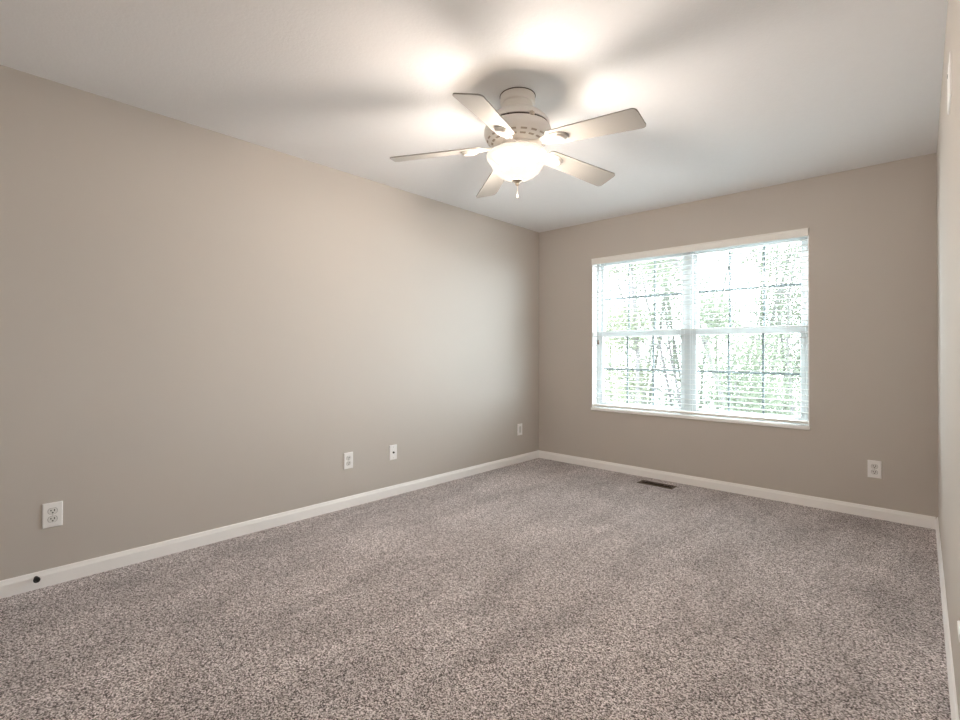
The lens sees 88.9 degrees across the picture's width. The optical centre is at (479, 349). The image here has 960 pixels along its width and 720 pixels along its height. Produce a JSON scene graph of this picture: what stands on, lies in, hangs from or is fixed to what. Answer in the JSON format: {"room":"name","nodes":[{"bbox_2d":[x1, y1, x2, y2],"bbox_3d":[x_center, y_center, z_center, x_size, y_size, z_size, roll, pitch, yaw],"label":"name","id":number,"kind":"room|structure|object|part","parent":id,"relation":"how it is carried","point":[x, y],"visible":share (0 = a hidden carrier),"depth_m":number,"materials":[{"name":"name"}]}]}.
{"room":"empty bedroom","nodes":[
{"label":"empty bedroom","id":0,"kind":"room"},
{"bbox_2d":[0,65,538,580],"bbox_3d":[-1.000,-0.066,3.620,0.120,2.440,5.043,0,-1,43],"label":"wall","id":1,"kind":"structure","parent":0,"point":[199,326],"depth_m":2.91,"materials":[{"name":"beige paint"}]},
{"bbox_2d":[33,576,40,582],"bbox_3d":[-2.088,1.082,2.302,0.039,0.026,0.026,0,-1,43],"label":"door stop","id":2,"kind":"object","parent":1,"relation":"attached to","point":[36,579],"visible":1,"depth_m":2.29,"materials":[{"name":"black rubber"}]},
{"bbox_2d":[42,501,62,528],"bbox_3d":[-2.067,0.802,2.365,0.009,0.119,0.076,0,-1,43],"label":"power outlet","id":3,"kind":"object","parent":1,"relation":"attached to","point":[52,513],"visible":1,"depth_m":2.36,"materials":[{"name":"white plastic"}]},
{"bbox_2d":[48,516,57,522],"bbox_3d":[-2.065,0.822,2.363,0.003,0.029,0.038,0,-1,43],"label":"receptacle","id":4,"kind":"object","parent":3,"relation":"attached to","point":[51,519],"depth_m":2.36,"materials":[{"name":"white plastic"}]},
{"bbox_2d":[48,507,57,513],"bbox_3d":[-2.066,0.782,2.364,0.001,0.029,0.037,0,-1,43],"label":"receptacle","id":5,"kind":"object","parent":3,"relation":"attached to","point":[51,510],"depth_m":2.36,"materials":[{"name":"white plastic"}]},
{"bbox_2d":[0,450,538,598],"bbox_3d":[-0.973,1.114,3.547,0.012,0.079,4.753,0,-1,43],"label":"baseboard","id":6,"kind":"structure","parent":1,"relation":"attached to","point":[9,587],"depth_m":2.91,"materials":[{"name":"white paint"}]},
{"bbox_2d":[344,452,352,469],"bbox_3d":[-0.959,0.813,3.566,0.009,0.119,0.076,0,-1,43],"label":"power outlet","id":7,"kind":"object","parent":1,"relation":"attached to","point":[348,457],"visible":1,"depth_m":3.56,"materials":[{"name":"white plastic"}]},
{"bbox_2d":[389,444,396,459],"bbox_3d":[-0.681,0.816,3.860,0.018,0.116,0.072,0,-1,43],"label":"jack plate","id":8,"kind":"object","parent":1,"relation":"attached to","point":[392,448],"visible":1,"depth_m":3.85,"materials":[{"name":"white plastic"}]},
{"bbox_2d":[517,423,521,435],"bbox_3d":[0.413,0.830,5.053,0.008,0.118,0.080,0,-1,43],"label":"blank wall plate","id":9,"kind":"object","parent":1,"relation":"attached to","point":[519,426],"visible":1,"depth_m":5.04,"materials":[{"name":"white plastic"}]},
{"bbox_2d":[0,0,947,232],"bbox_3d":[0.295,-1.342,2.440,3.633,0.100,5.043,0,-1,43],"label":"ceiling","id":10,"kind":"structure","parent":0,"point":[731,96],"depth_m":2.33,"materials":[{"name":"white paint"}]},
{"bbox_2d":[390,87,645,197],"bbox_3d":[0.226,-1.032,2.476,1.222,0.520,1.264,0,-1,43],"label":"ceiling fan","id":11,"kind":"object","parent":10,"relation":"hanging from","point":[517,133],"visible":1,"depth_m":2.38,"materials":[{"name":"white metal"}]},
{"bbox_3d":[-0.225,-1.004,2.528,0.465,0.073,0.134,0,0,4],"label":"blade","id":12,"kind":"part","parent":11,"relation":"part of","materials":[{"name":"white wood"}]},
{"bbox_3d":[0.034,-1.006,2.112,0.134,0.073,0.465,0,-1,22],"label":"blade","id":13,"kind":"part","parent":11,"relation":"part of","materials":[{"name":"white wood"}]},
{"bbox_3d":[0.091,-0.999,2.904,0.134,0.073,0.465,0,-1,-14],"label":"blade","id":14,"kind":"part","parent":11,"relation":"part of","materials":[{"name":"white wood"}]},
{"bbox_3d":[0.191,-0.927,2.498,0.318,0.131,0.318,0,-1,43],"label":"lamp shade","id":15,"kind":"part","parent":11,"relation":"part of","materials":[{"name":"white glass"}]},
{"bbox_3d":[0.546,-0.999,2.719,0.465,0.073,0.134,1,-1,-32],"label":"blade","id":16,"kind":"part","parent":11,"relation":"part of","materials":[{"name":"white wood"}]},
{"bbox_3d":[0.516,-1.004,2.234,0.468,0.073,0.138,0,-1,43],"label":"blade","id":17,"kind":"part","parent":11,"relation":"part of","materials":[{"name":"white wood"}]},
{"bbox_2d":[0,458,950,719],"bbox_3d":[0.269,1.198,2.400,3.633,0.100,4.993,0,-1,43],"label":"floor","id":18,"kind":"structure","parent":0,"point":[538,588],"depth_m":2.08,"materials":[{"name":"beige carpet"}]},
{"bbox_2d":[637,480,676,488],"bbox_3d":[1.522,1.211,4.215,0.303,0.095,0.110,0,-1,43],"label":"floor vent","id":19,"kind":"object","parent":18,"relation":"in","point":[641,481],"visible":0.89,"depth_m":4.21,"materials":[{"name":"brown metal"}]},
{"bbox_2d":[539,153,937,517],"bbox_3d":[1.857,-0.050,4.299,3.158,2.440,0.170,0,-1,43],"label":"wall","id":20,"kind":"structure","parent":0,"point":[873,229],"depth_m":3.58,"materials":[{"name":"beige paint"}]},
{"bbox_2d":[597,253,685,413],"bbox_3d":[1.535,-0.157,4.655,0.898,1.474,0.085,0,-1,43],"label":"window","id":21,"kind":"structure","parent":20,"relation":"in","point":[673,332],"depth_m":4.67,"materials":[{"name":"white plastic"}]},
{"bbox_2d":[603,336,680,404],"bbox_3d":[1.518,0.197,4.636,0.770,0.651,0.006,0,-1,43],"label":"grille","id":22,"kind":"object","parent":21,"relation":"attached to","point":[604,402],"depth_m":4.70,"materials":[{"name":"grey"}]},
{"bbox_3d":[1.518,0.189,4.635,0.838,0.739,0.032,0,-1,43],"label":"sash","id":23,"kind":"part","parent":21,"relation":"part of","materials":[{"name":"white plastic"}]},
{"bbox_3d":[1.544,-0.492,4.666,0.838,0.744,0.032,0,-1,43],"label":"sash","id":24,"kind":"part","parent":21,"relation":"part of","materials":[{"name":"white plastic"}]},
{"bbox_2d":[605,260,681,329],"bbox_3d":[1.544,-0.501,4.667,0.770,0.658,0.006,0,-1,43],"label":"grille","id":25,"kind":"object","parent":21,"relation":"attached to","point":[655,294],"depth_m":4.75,"materials":[{"name":"grey"}]},
{"bbox_2d":[686,252,690,414],"bbox_3d":[1.837,-0.159,4.314,0.038,1.474,0.007,0,-1,43],"label":"trim","id":26,"kind":"structure","parent":20,"relation":"attached to","point":[688,407],"depth_m":4.31,"materials":[{"name":"white plastic"}]},
{"bbox_2d":[591,407,809,429],"bbox_3d":[1.804,0.591,4.275,1.824,0.026,0.106,0,-1,43],"label":"trim","id":27,"kind":"structure","parent":20,"relation":"attached to","point":[673,415],"depth_m":4.12,"materials":[{"name":"white paint"}]},
{"bbox_2d":[592,236,808,425],"bbox_3d":[1.840,-0.153,4.318,1.816,1.497,0.168,0,-1,43],"label":"trim","id":28,"kind":"structure","parent":20,"relation":"attached to","point":[594,316],"depth_m":4.88,"materials":[{"name":"white paint"}]},
{"bbox_2d":[539,450,935,529],"bbox_3d":[1.791,1.130,4.222,3.136,0.079,0.012,0,-1,43],"label":"baseboard","id":29,"kind":"structure","parent":20,"relation":"attached to","point":[914,519],"depth_m":3.83,"materials":[{"name":"white paint"}]},
{"bbox_2d":[691,236,807,424],"bbox_3d":[2.201,-0.160,4.041,0.898,1.474,0.085,0,-1,43],"label":"window","id":30,"kind":"structure","parent":20,"relation":"in","point":[803,331],"depth_m":3.97,"materials":[{"name":"white plastic"}]},
{"bbox_2d":[591,228,808,423],"bbox_3d":[1.797,-0.166,4.271,1.812,1.467,0.079,0,-1,43],"label":"window blind","id":31,"kind":"object","parent":30,"relation":"attached to","point":[803,232],"visible":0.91,"depth_m":4.13,"materials":[{"name":"white plastic"}]},
{"bbox_3d":[1.617,-0.149,4.454,0.001,1.400,0.054,0,-1,43],"label":"ladder cord","id":32,"kind":"part","parent":31,"relation":"part of","materials":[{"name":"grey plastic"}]},
{"bbox_3d":[1.803,0.553,4.275,1.796,0.021,0.049,0,-1,43],"label":"rail","id":33,"kind":"part","parent":31,"relation":"part of","materials":[{"name":"white plastic"}]},
{"bbox_3d":[1.994,-0.151,4.107,0.001,1.400,0.054,0,-1,43],"label":"ladder cord","id":34,"kind":"part","parent":31,"relation":"part of","materials":[{"name":"white fabric"}]},
{"bbox_3d":[2.370,-0.153,3.759,0.001,1.400,0.054,0,-1,43],"label":"ladder cord","id":35,"kind":"part","parent":31,"relation":"part of","materials":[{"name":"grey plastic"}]},
{"bbox_2d":[697,333,800,413],"bbox_3d":[2.184,0.194,4.021,0.770,0.651,0.006,0,-1,43],"label":"grille","id":36,"kind":"object","parent":30,"relation":"attached to","point":[763,352],"depth_m":4.08,"materials":[{"name":"grey"}]},
{"bbox_2d":[698,246,800,326],"bbox_3d":[2.210,-0.504,4.052,0.770,0.658,0.006,0,-1,43],"label":"grille","id":37,"kind":"object","parent":30,"relation":"attached to","point":[794,284],"depth_m":4.11,"materials":[{"name":"grey"}]},
{"bbox_3d":[2.184,0.186,4.021,0.838,0.739,0.032,0,-1,43],"label":"sash","id":38,"kind":"part","parent":30,"relation":"part of","materials":[{"name":"white plastic"}]},
{"bbox_3d":[2.209,-0.495,4.052,0.838,0.744,0.032,0,-1,43],"label":"sash","id":39,"kind":"part","parent":30,"relation":"part of","materials":[{"name":"white plastic"}]},
{"bbox_2d":[867,460,881,478],"bbox_3d":[2.719,0.828,3.371,0.076,0.119,0.009,0,-1,43],"label":"power outlet","id":40,"kind":"object","parent":20,"relation":"attached to","point":[874,467],"visible":1,"depth_m":3.37,"materials":[{"name":"white plastic"}]},
{"bbox_2d":[936,0,959,719],"bbox_3d":[1.494,-0.077,1.318,0.357,2.440,5.043,0,-1,43],"label":"wall","id":41,"kind":"structure","parent":0,"point":[948,141],"depth_m":1.78,"materials":[{"name":"beige paint"}]},
{"bbox_2d":[936,517,958,719],"bbox_3d":[1.359,1.104,1.395,0.012,0.079,4.754,0,-1,42],"label":"baseboard","id":42,"kind":"structure","parent":41,"relation":"attached to","point":[949,659],"depth_m":1.83,"materials":[{"name":"white paint"}]},
{"bbox_2d":[947,51,951,114],"bbox_3d":[1.630,-0.919,1.698,0.005,0.142,0.190,0,-1,42],"label":"cover plate","id":43,"kind":"object","parent":41,"relation":"attached to","point":[949,75],"visible":0.98,"depth_m":1.65,"materials":[{"name":"white plastic"}]},
{"bbox_2d":[957,620,959,641],"bbox_3d":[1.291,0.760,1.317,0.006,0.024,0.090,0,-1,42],"label":"wall plate","id":44,"kind":"object","parent":41,"relation":"attached to","point":[958,621],"visible":1,"depth_m":1.31,"materials":[{"name":"white plastic"}]},
{"label":"outside","id":45,"kind":"structure","parent":0,"visible":0},
{"bbox_2d":[605,386,800,417],"bbox_3d":[18.354,4.628,27.236,70.000,0.200,54.997,0,-1,43],"label":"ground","id":46,"kind":"structure","parent":45,"point":[615,386],"depth_m":45.55,"materials":[{"name":"plant"}]},
{"bbox_2d":[604,286,648,403],"bbox_3d":[1.758,1.687,7.067,2.462,5.219,2.346,0,-1,43],"label":"tree","id":47,"kind":"object","parent":46,"relation":"on","point":[606,342],"visible":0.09,"depth_m":7.18,"materials":[{"name":"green plant"}]},
{"bbox_2d":[605,258,681,403],"bbox_3d":[3.522,0.226,11.357,2.660,8.225,3.451,0,-1,-12],"label":"tree","id":48,"kind":"object","parent":46,"relation":"on","point":[637,374],"visible":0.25,"depth_m":11.30,"materials":[{"name":"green plant"}]},
{"bbox_2d":[604,242,803,424],"bbox_3d":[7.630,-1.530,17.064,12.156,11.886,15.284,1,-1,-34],"label":"foliage","id":49,"kind":"object","parent":46,"relation":"on","point":[661,364],"visible":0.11,"depth_m":14.49,"materials":[{"name":"green plant"}]},
{"bbox_2d":[698,307,800,418],"bbox_3d":[3.806,1.845,6.566,2.582,4.910,2.958,0,-1,43],"label":"tree","id":50,"kind":"object","parent":46,"relation":"on","point":[753,357],"visible":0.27,"depth_m":6.96,"materials":[{"name":"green plant"}]}
]}

